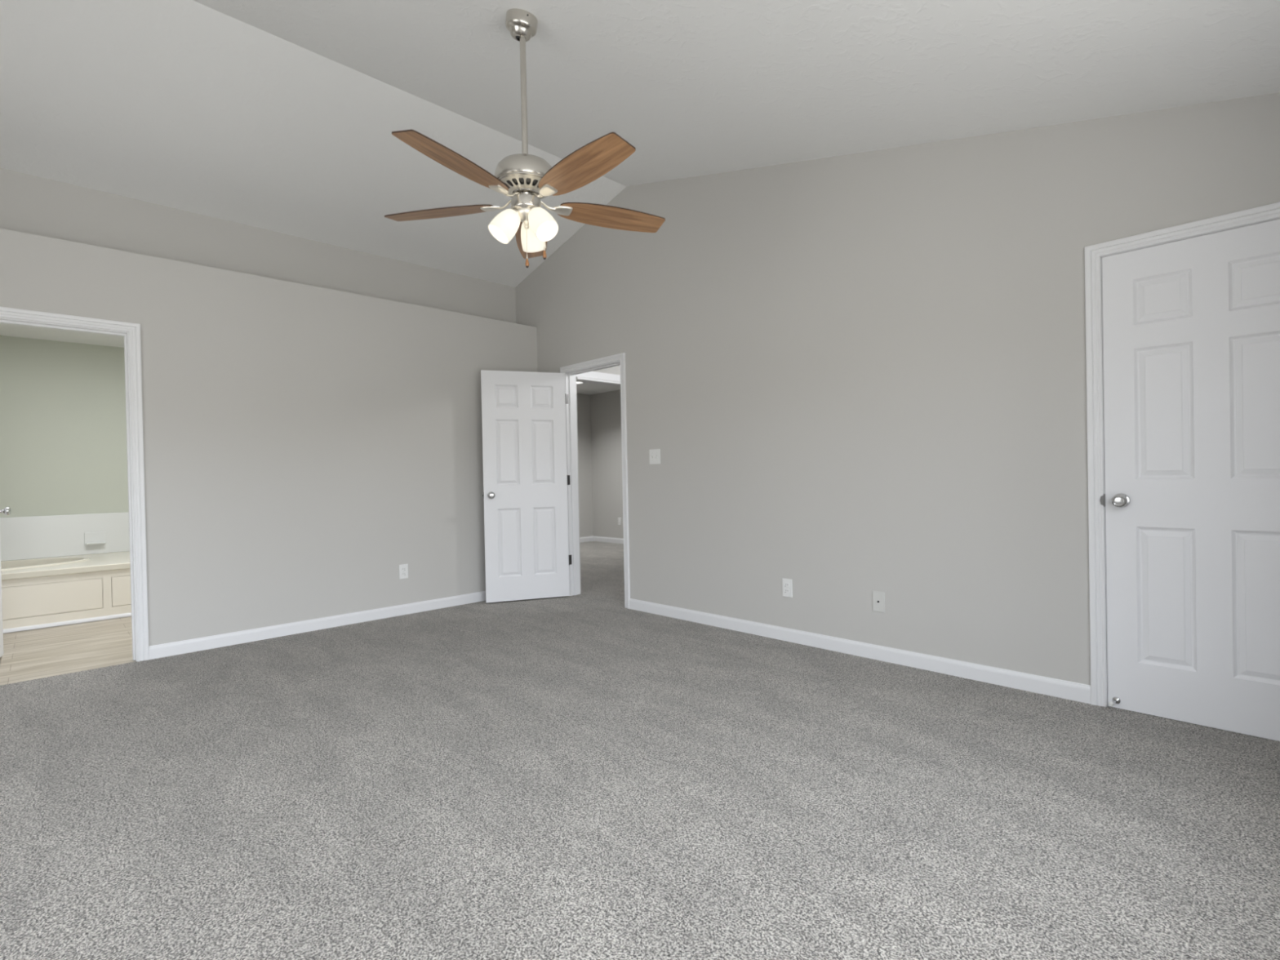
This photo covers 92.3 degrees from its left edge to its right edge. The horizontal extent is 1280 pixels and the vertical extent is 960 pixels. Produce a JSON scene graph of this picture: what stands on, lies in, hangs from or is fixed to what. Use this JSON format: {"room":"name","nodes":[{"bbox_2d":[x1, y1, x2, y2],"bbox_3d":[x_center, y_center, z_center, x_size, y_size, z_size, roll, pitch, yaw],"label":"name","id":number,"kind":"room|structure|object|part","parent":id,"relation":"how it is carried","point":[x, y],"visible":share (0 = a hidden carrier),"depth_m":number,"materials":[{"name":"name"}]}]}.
{"room":"empty bedroom","nodes":[
{"label":"empty bedroom","id":0,"kind":"room"},
{"bbox_2d":[0,323,124,347],"bbox_3d":[-4.598,-1.298,4.513,3.280,0.010,2.787,-2,1,-44],"label":"ceiling","id":1,"kind":"structure","parent":0,"point":[8,330],"depth_m":5.48,"materials":[{"name":"white paint"}]},
{"bbox_2d":[0,335,128,517],"bbox_3d":[-4.574,-0.127,4.608,3.400,2.550,2.910,-2,1,-44],"label":"wall","id":2,"kind":"structure","parent":0,"point":[64,451],"depth_m":5.70,"materials":[{"name":"grey paint"}]},
{"bbox_2d":[0,511,129,560],"bbox_3d":[-5.527,0.521,5.518,3.260,0.381,0.018,-2,1,-44],"label":"bathtub surround","id":3,"kind":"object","parent":2,"relation":"attached to","point":[55,535],"depth_m":5.67,"materials":[{"name":"white tile"}]},
{"bbox_2d":[84,531,106,544],"bbox_3d":[-5.159,0.550,5.821,0.156,0.111,0.061,-2,1,-44],"label":"soap dish","id":4,"kind":"object","parent":2,"relation":"attached to","point":[90,538],"visible":1,"depth_m":5.83,"materials":[{"name":"white ceramic"}]},
{"bbox_2d":[85,542,105,544],"bbox_3d":[-5.155,0.599,5.819,0.140,0.014,0.052,-2,1,-44],"label":"tray","id":5,"kind":"object","parent":4,"relation":"on","point":[86,543],"depth_m":5.80,"materials":[{"name":"white ceramic"}]},
{"bbox_2d":[0,167,537,645],"bbox_3d":[-3.000,-0.392,4.276,5.200,3.021,0.472,-2,1,-44],"label":"wall","id":6,"kind":"structure","parent":0,"point":[312,410],"depth_m":4.41,"materials":[{"name":"beige paint"}]},
{"bbox_2d":[0,506,10,657],"bbox_3d":[-3.955,0.122,3.673,0.153,2.017,0.712,-1,1,-35],"label":"door","id":7,"kind":"structure","parent":6,"relation":"in","point":[6,510],"depth_m":3.96,"materials":[{"name":"white paint"}]},
{"bbox_3d":[-4.086,0.200,3.944,0.059,0.064,0.064,-1,1,-35],"label":"knob","id":8,"kind":"part","parent":7,"relation":"part of","materials":[{"name":"silver metal"}]},
{"bbox_2d":[0,306,149,661],"bbox_3d":[-3.441,0.085,3.594,0.837,2.097,0.155,-2,1,-44],"label":"trim","id":9,"kind":"structure","parent":6,"relation":"attached to","point":[131,331],"depth_m":3.81,"materials":[{"name":"white paint"}]},
{"bbox_2d":[148,591,485,659],"bbox_3d":[-2.012,1.053,4.883,2.968,0.083,0.014,-2,1,-44],"label":"baseboard","id":10,"kind":"structure","parent":6,"relation":"attached to","point":[179,647],"depth_m":4.45,"materials":[{"name":"white paint"}]},
{"bbox_2d":[399,564,408,578],"bbox_3d":[-1.910,0.742,4.977,0.072,0.117,0.027,-2,1,-44],"label":"wall outlet","id":11,"kind":"object","parent":6,"relation":"attached to","point":[403,568],"visible":1,"depth_m":4.98,"materials":[{"name":"white plastic"}]},
{"bbox_2d":[576,382,620,395],"bbox_3d":[0.422,-1.461,6.924,3.200,0.060,6.870,-2,1,-44],"label":"ceiling","id":12,"kind":"structure","parent":0,"point":[582,388],"depth_m":9.63,"materials":[{"name":"white paint"}]},
{"bbox_2d":[576,365,620,592],"bbox_3d":[0.453,-0.271,6.841,3.080,2.600,0.132,-2,1,-44],"label":"wall","id":13,"kind":"structure","parent":0,"point":[614,370],"depth_m":5.92,"materials":[{"name":"beige paint"}]},
{"bbox_2d":[577,390,623,538],"bbox_3d":[0.446,-0.271,6.934,3.200,2.600,6.870,-2,1,-44],"label":"wall","id":14,"kind":"structure","parent":0,"point":[598,415],"depth_m":10.16,"materials":[{"name":"beige paint"}]},
{"bbox_2d":[579,536,593,542],"bbox_3d":[-1.886,1.016,9.266,3.066,0.083,0.014,-2,1,-44],"label":"baseboard","id":15,"kind":"structure","parent":14,"relation":"attached to","point":[587,539],"depth_m":10.23,"materials":[{"name":"white paint"}]},
{"bbox_2d":[575,371,620,386],"bbox_3d":[0.107,-1.007,6.505,2.115,0.088,0.158,-2,1,-44],"label":"trim","id":16,"kind":"structure","parent":14,"relation":"attached to","point":[591,377],"depth_m":5.94,"materials":[{"name":"white paint"}]},
{"bbox_2d":[593,536,623,543],"bbox_3d":[1.526,0.958,7.972,0.014,0.083,6.630,-2,1,-44],"label":"baseboard","id":17,"kind":"structure","parent":14,"relation":"attached to","point":[618,540],"depth_m":10.05,"materials":[{"name":"white paint"}]},
{"bbox_2d":[617,517,621,524],"bbox_3d":[-0.335,0.663,9.863,0.027,0.117,0.072,-2,1,-44],"label":"wall outlet","id":18,"kind":"object","parent":14,"relation":"attached to","point":[619,518],"visible":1,"depth_m":9.86,"materials":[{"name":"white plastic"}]},
{"bbox_2d":[0,541,1279,959],"bbox_3d":[-0.884,1.100,4.462,8.670,0.050,8.590,-2,1,-44],"label":"floor","id":19,"kind":"structure","parent":0,"point":[575,777],"depth_m":2.04,"materials":[{"name":"grey carpet"}]},
{"bbox_2d":[0,551,131,633],"bbox_3d":[-5.116,0.925,5.107,3.260,0.460,1.171,-2,1,-44],"label":"bathtub","id":20,"kind":"object","parent":19,"relation":"on","point":[42,593],"visible":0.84,"depth_m":4.90,"materials":[{"name":"white paint"}]},
{"bbox_3d":[-4.642,0.930,4.799,0.667,0.241,0.037,-2,1,-44],"label":"access panel","id":21,"kind":"part","parent":20,"relation":"part of","materials":[{"name":"white paint"}]},
{"bbox_3d":[-4.709,1.136,4.696,3.260,0.028,0.016,-2,1,-44],"label":"shoe moulding","id":22,"kind":"part","parent":20,"relation":"part of","materials":[{"name":"white paint"}]},
{"bbox_3d":[-4.096,0.914,5.332,0.741,0.241,0.037,-2,1,-44],"label":"access panel","id":23,"kind":"part","parent":20,"relation":"part of","materials":[{"name":"white paint"}]},
{"bbox_2d":[0,0,1279,287],"bbox_3d":[-1.130,-1.874,2.316,5.440,1.166,5.970,-2,1,-44],"label":"ceiling","id":24,"kind":"structure","parent":0,"point":[280,116],"depth_m":3.17,"materials":[{"name":"white paint"}]},
{"bbox_2d":[384,8,665,267],"bbox_3d":[-0.474,-1.467,2.639,1.276,1.117,1.225,-2,1,-44],"label":"ceiling fan","id":25,"kind":"object","parent":24,"relation":"hanging from","point":[526,178],"visible":1,"depth_m":2.60,"materials":[{"name":"brown wood"}]},
{"bbox_3d":[-0.889,-1.198,2.755,0.507,0.006,0.155,-1,12,11],"label":"blade","id":26,"kind":"part","parent":25,"relation":"part of","materials":[{"name":"brown wood"}]},
{"bbox_3d":[-0.693,-1.199,2.326,0.155,0.006,0.507,13,7,29],"label":"blade","id":27,"kind":"part","parent":25,"relation":"part of","materials":[{"name":"brown wood"}]},
{"bbox_3d":[-0.585,-1.092,2.639,0.136,0.145,0.114,-2,1,-44],"label":"lamp shade","id":28,"kind":"part","parent":25,"relation":"part of","materials":[{"name":"white glass"}]},
{"bbox_3d":[-0.486,-1.057,2.633,0.007,0.217,0.008,-2,1,-44],"label":"pull chain","id":29,"kind":"part","parent":25,"relation":"part of","materials":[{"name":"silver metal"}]},
{"bbox_3d":[-0.542,-1.208,3.075,0.155,0.006,0.507,-13,2,-6],"label":"blade","id":30,"kind":"part","parent":25,"relation":"part of","materials":[{"name":"brown wood"}]},
{"bbox_3d":[-0.485,-1.095,2.773,0.107,0.145,0.137,-1,0,8],"label":"lamp shade","id":31,"kind":"part","parent":25,"relation":"part of","materials":[{"name":"white glass"}]},
{"bbox_2d":[528,206,549,231],"bbox_3d":[-0.436,-1.117,2.637,0.060,0.108,0.104,-2,1,-44],"label":"shade","id":32,"kind":"object","parent":25,"relation":"attached to","point":[536,213],"depth_m":2.59,"materials":[{"name":"white glass"}]},
{"bbox_3d":[-0.414,-1.095,2.622,0.109,0.145,0.137,-2,1,-44],"label":"lamp shade","id":33,"kind":"part","parent":25,"relation":"part of","materials":[{"name":"white glass"}]},
{"bbox_3d":[-0.224,-1.209,2.380,0.155,0.006,0.507,15,-10,-42],"label":"blade","id":34,"kind":"part","parent":25,"relation":"part of","materials":[{"name":"brown wood"}]},
{"bbox_3d":[-0.131,-1.214,2.843,0.507,0.006,0.155,-1,-11,-25],"label":"blade","id":35,"kind":"part","parent":25,"relation":"part of","materials":[{"name":"brown wood"}]},
{"bbox_2d":[515,92,1279,684],"bbox_3d":[-0.171,-0.672,5.177,0.120,3.454,8.590,-2,1,-44],"label":"wall","id":36,"kind":"structure","parent":0,"point":[853,376],"depth_m":3.49,"materials":[{"name":"beige paint"}]},
{"bbox_2d":[480,369,571,602],"bbox_3d":[-0.999,0.049,5.463,0.787,2.017,0.153,-1,0,-19],"label":"door","id":37,"kind":"structure","parent":36,"relation":"in","point":[526,480],"depth_m":5.44,"materials":[{"name":"white paint"}]},
{"bbox_3d":[-1.285,0.133,5.315,0.064,0.064,0.059,-1,0,-19],"label":"knob","id":38,"kind":"part","parent":37,"relation":"part of","materials":[{"name":"silver metal"}]},
{"bbox_2d":[560,352,630,608],"bbox_3d":[-0.365,0.009,5.383,0.138,2.097,0.864,-2,1,-44],"label":"trim","id":39,"kind":"structure","parent":36,"relation":"attached to","point":[571,371],"depth_m":5.62,"materials":[{"name":"white paint"}]},
{"bbox_2d":[648,448,660,464],"bbox_3d":[0.111,-0.182,4.802,0.020,0.117,0.116,-2,1,-44],"label":"light switch","id":40,"kind":"object","parent":36,"relation":"attached to","point":[655,454],"visible":1,"depth_m":4.80,"materials":[{"name":"white plastic"}]},
{"bbox_2d":[782,577,792,597],"bbox_3d":[0.946,0.698,3.966,0.027,0.117,0.072,-2,1,-44],"label":"wall outlet","id":41,"kind":"object","parent":36,"relation":"attached to","point":[787,584],"visible":1,"depth_m":3.97,"materials":[{"name":"white plastic"}]},
{"bbox_2d":[629,598,1090,703],"bbox_3d":[0.995,1.000,3.933,0.014,0.083,3.094,-2,1,-44],"label":"baseboard","id":42,"kind":"structure","parent":36,"relation":"attached to","point":[1080,692],"depth_m":3.48,"materials":[{"name":"white paint"}]},
{"bbox_2d":[872,591,884,612],"bbox_3d":[1.371,0.701,3.537,0.016,0.117,0.072,-2,1,-44],"label":"plate","id":43,"kind":"object","parent":36,"relation":"attached to","point":[878,597],"visible":1,"depth_m":3.54,"materials":[{"name":"white plastic"}]},
{"bbox_2d":[1084,201,1279,706],"bbox_3d":[2.388,-0.022,2.559,0.138,2.094,0.837,-2,1,-44],"label":"trim","id":44,"kind":"structure","parent":36,"relation":"attached to","point":[1094,254],"depth_m":2.79,"materials":[{"name":"white paint"}]},
{"bbox_2d":[1099,218,1279,741],"bbox_3d":[2.358,0.008,2.535,0.162,2.030,0.739,-2,1,-44],"label":"door","id":45,"kind":"structure","parent":36,"relation":"in","point":[1191,499],"depth_m":2.56,"materials":[{"name":"white paint"}]},
{"bbox_3d":[2.104,0.092,2.791,0.044,0.058,0.016,-2,1,-44],"label":"strike plate","id":46,"kind":"part","parent":45,"relation":"part of","materials":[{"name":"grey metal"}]},
{"bbox_3d":[2.124,0.092,2.717,0.059,0.064,0.064,-2,1,-44],"label":"knob","id":47,"kind":"part","parent":45,"relation":"part of","materials":[{"name":"silver metal"}]}
]}

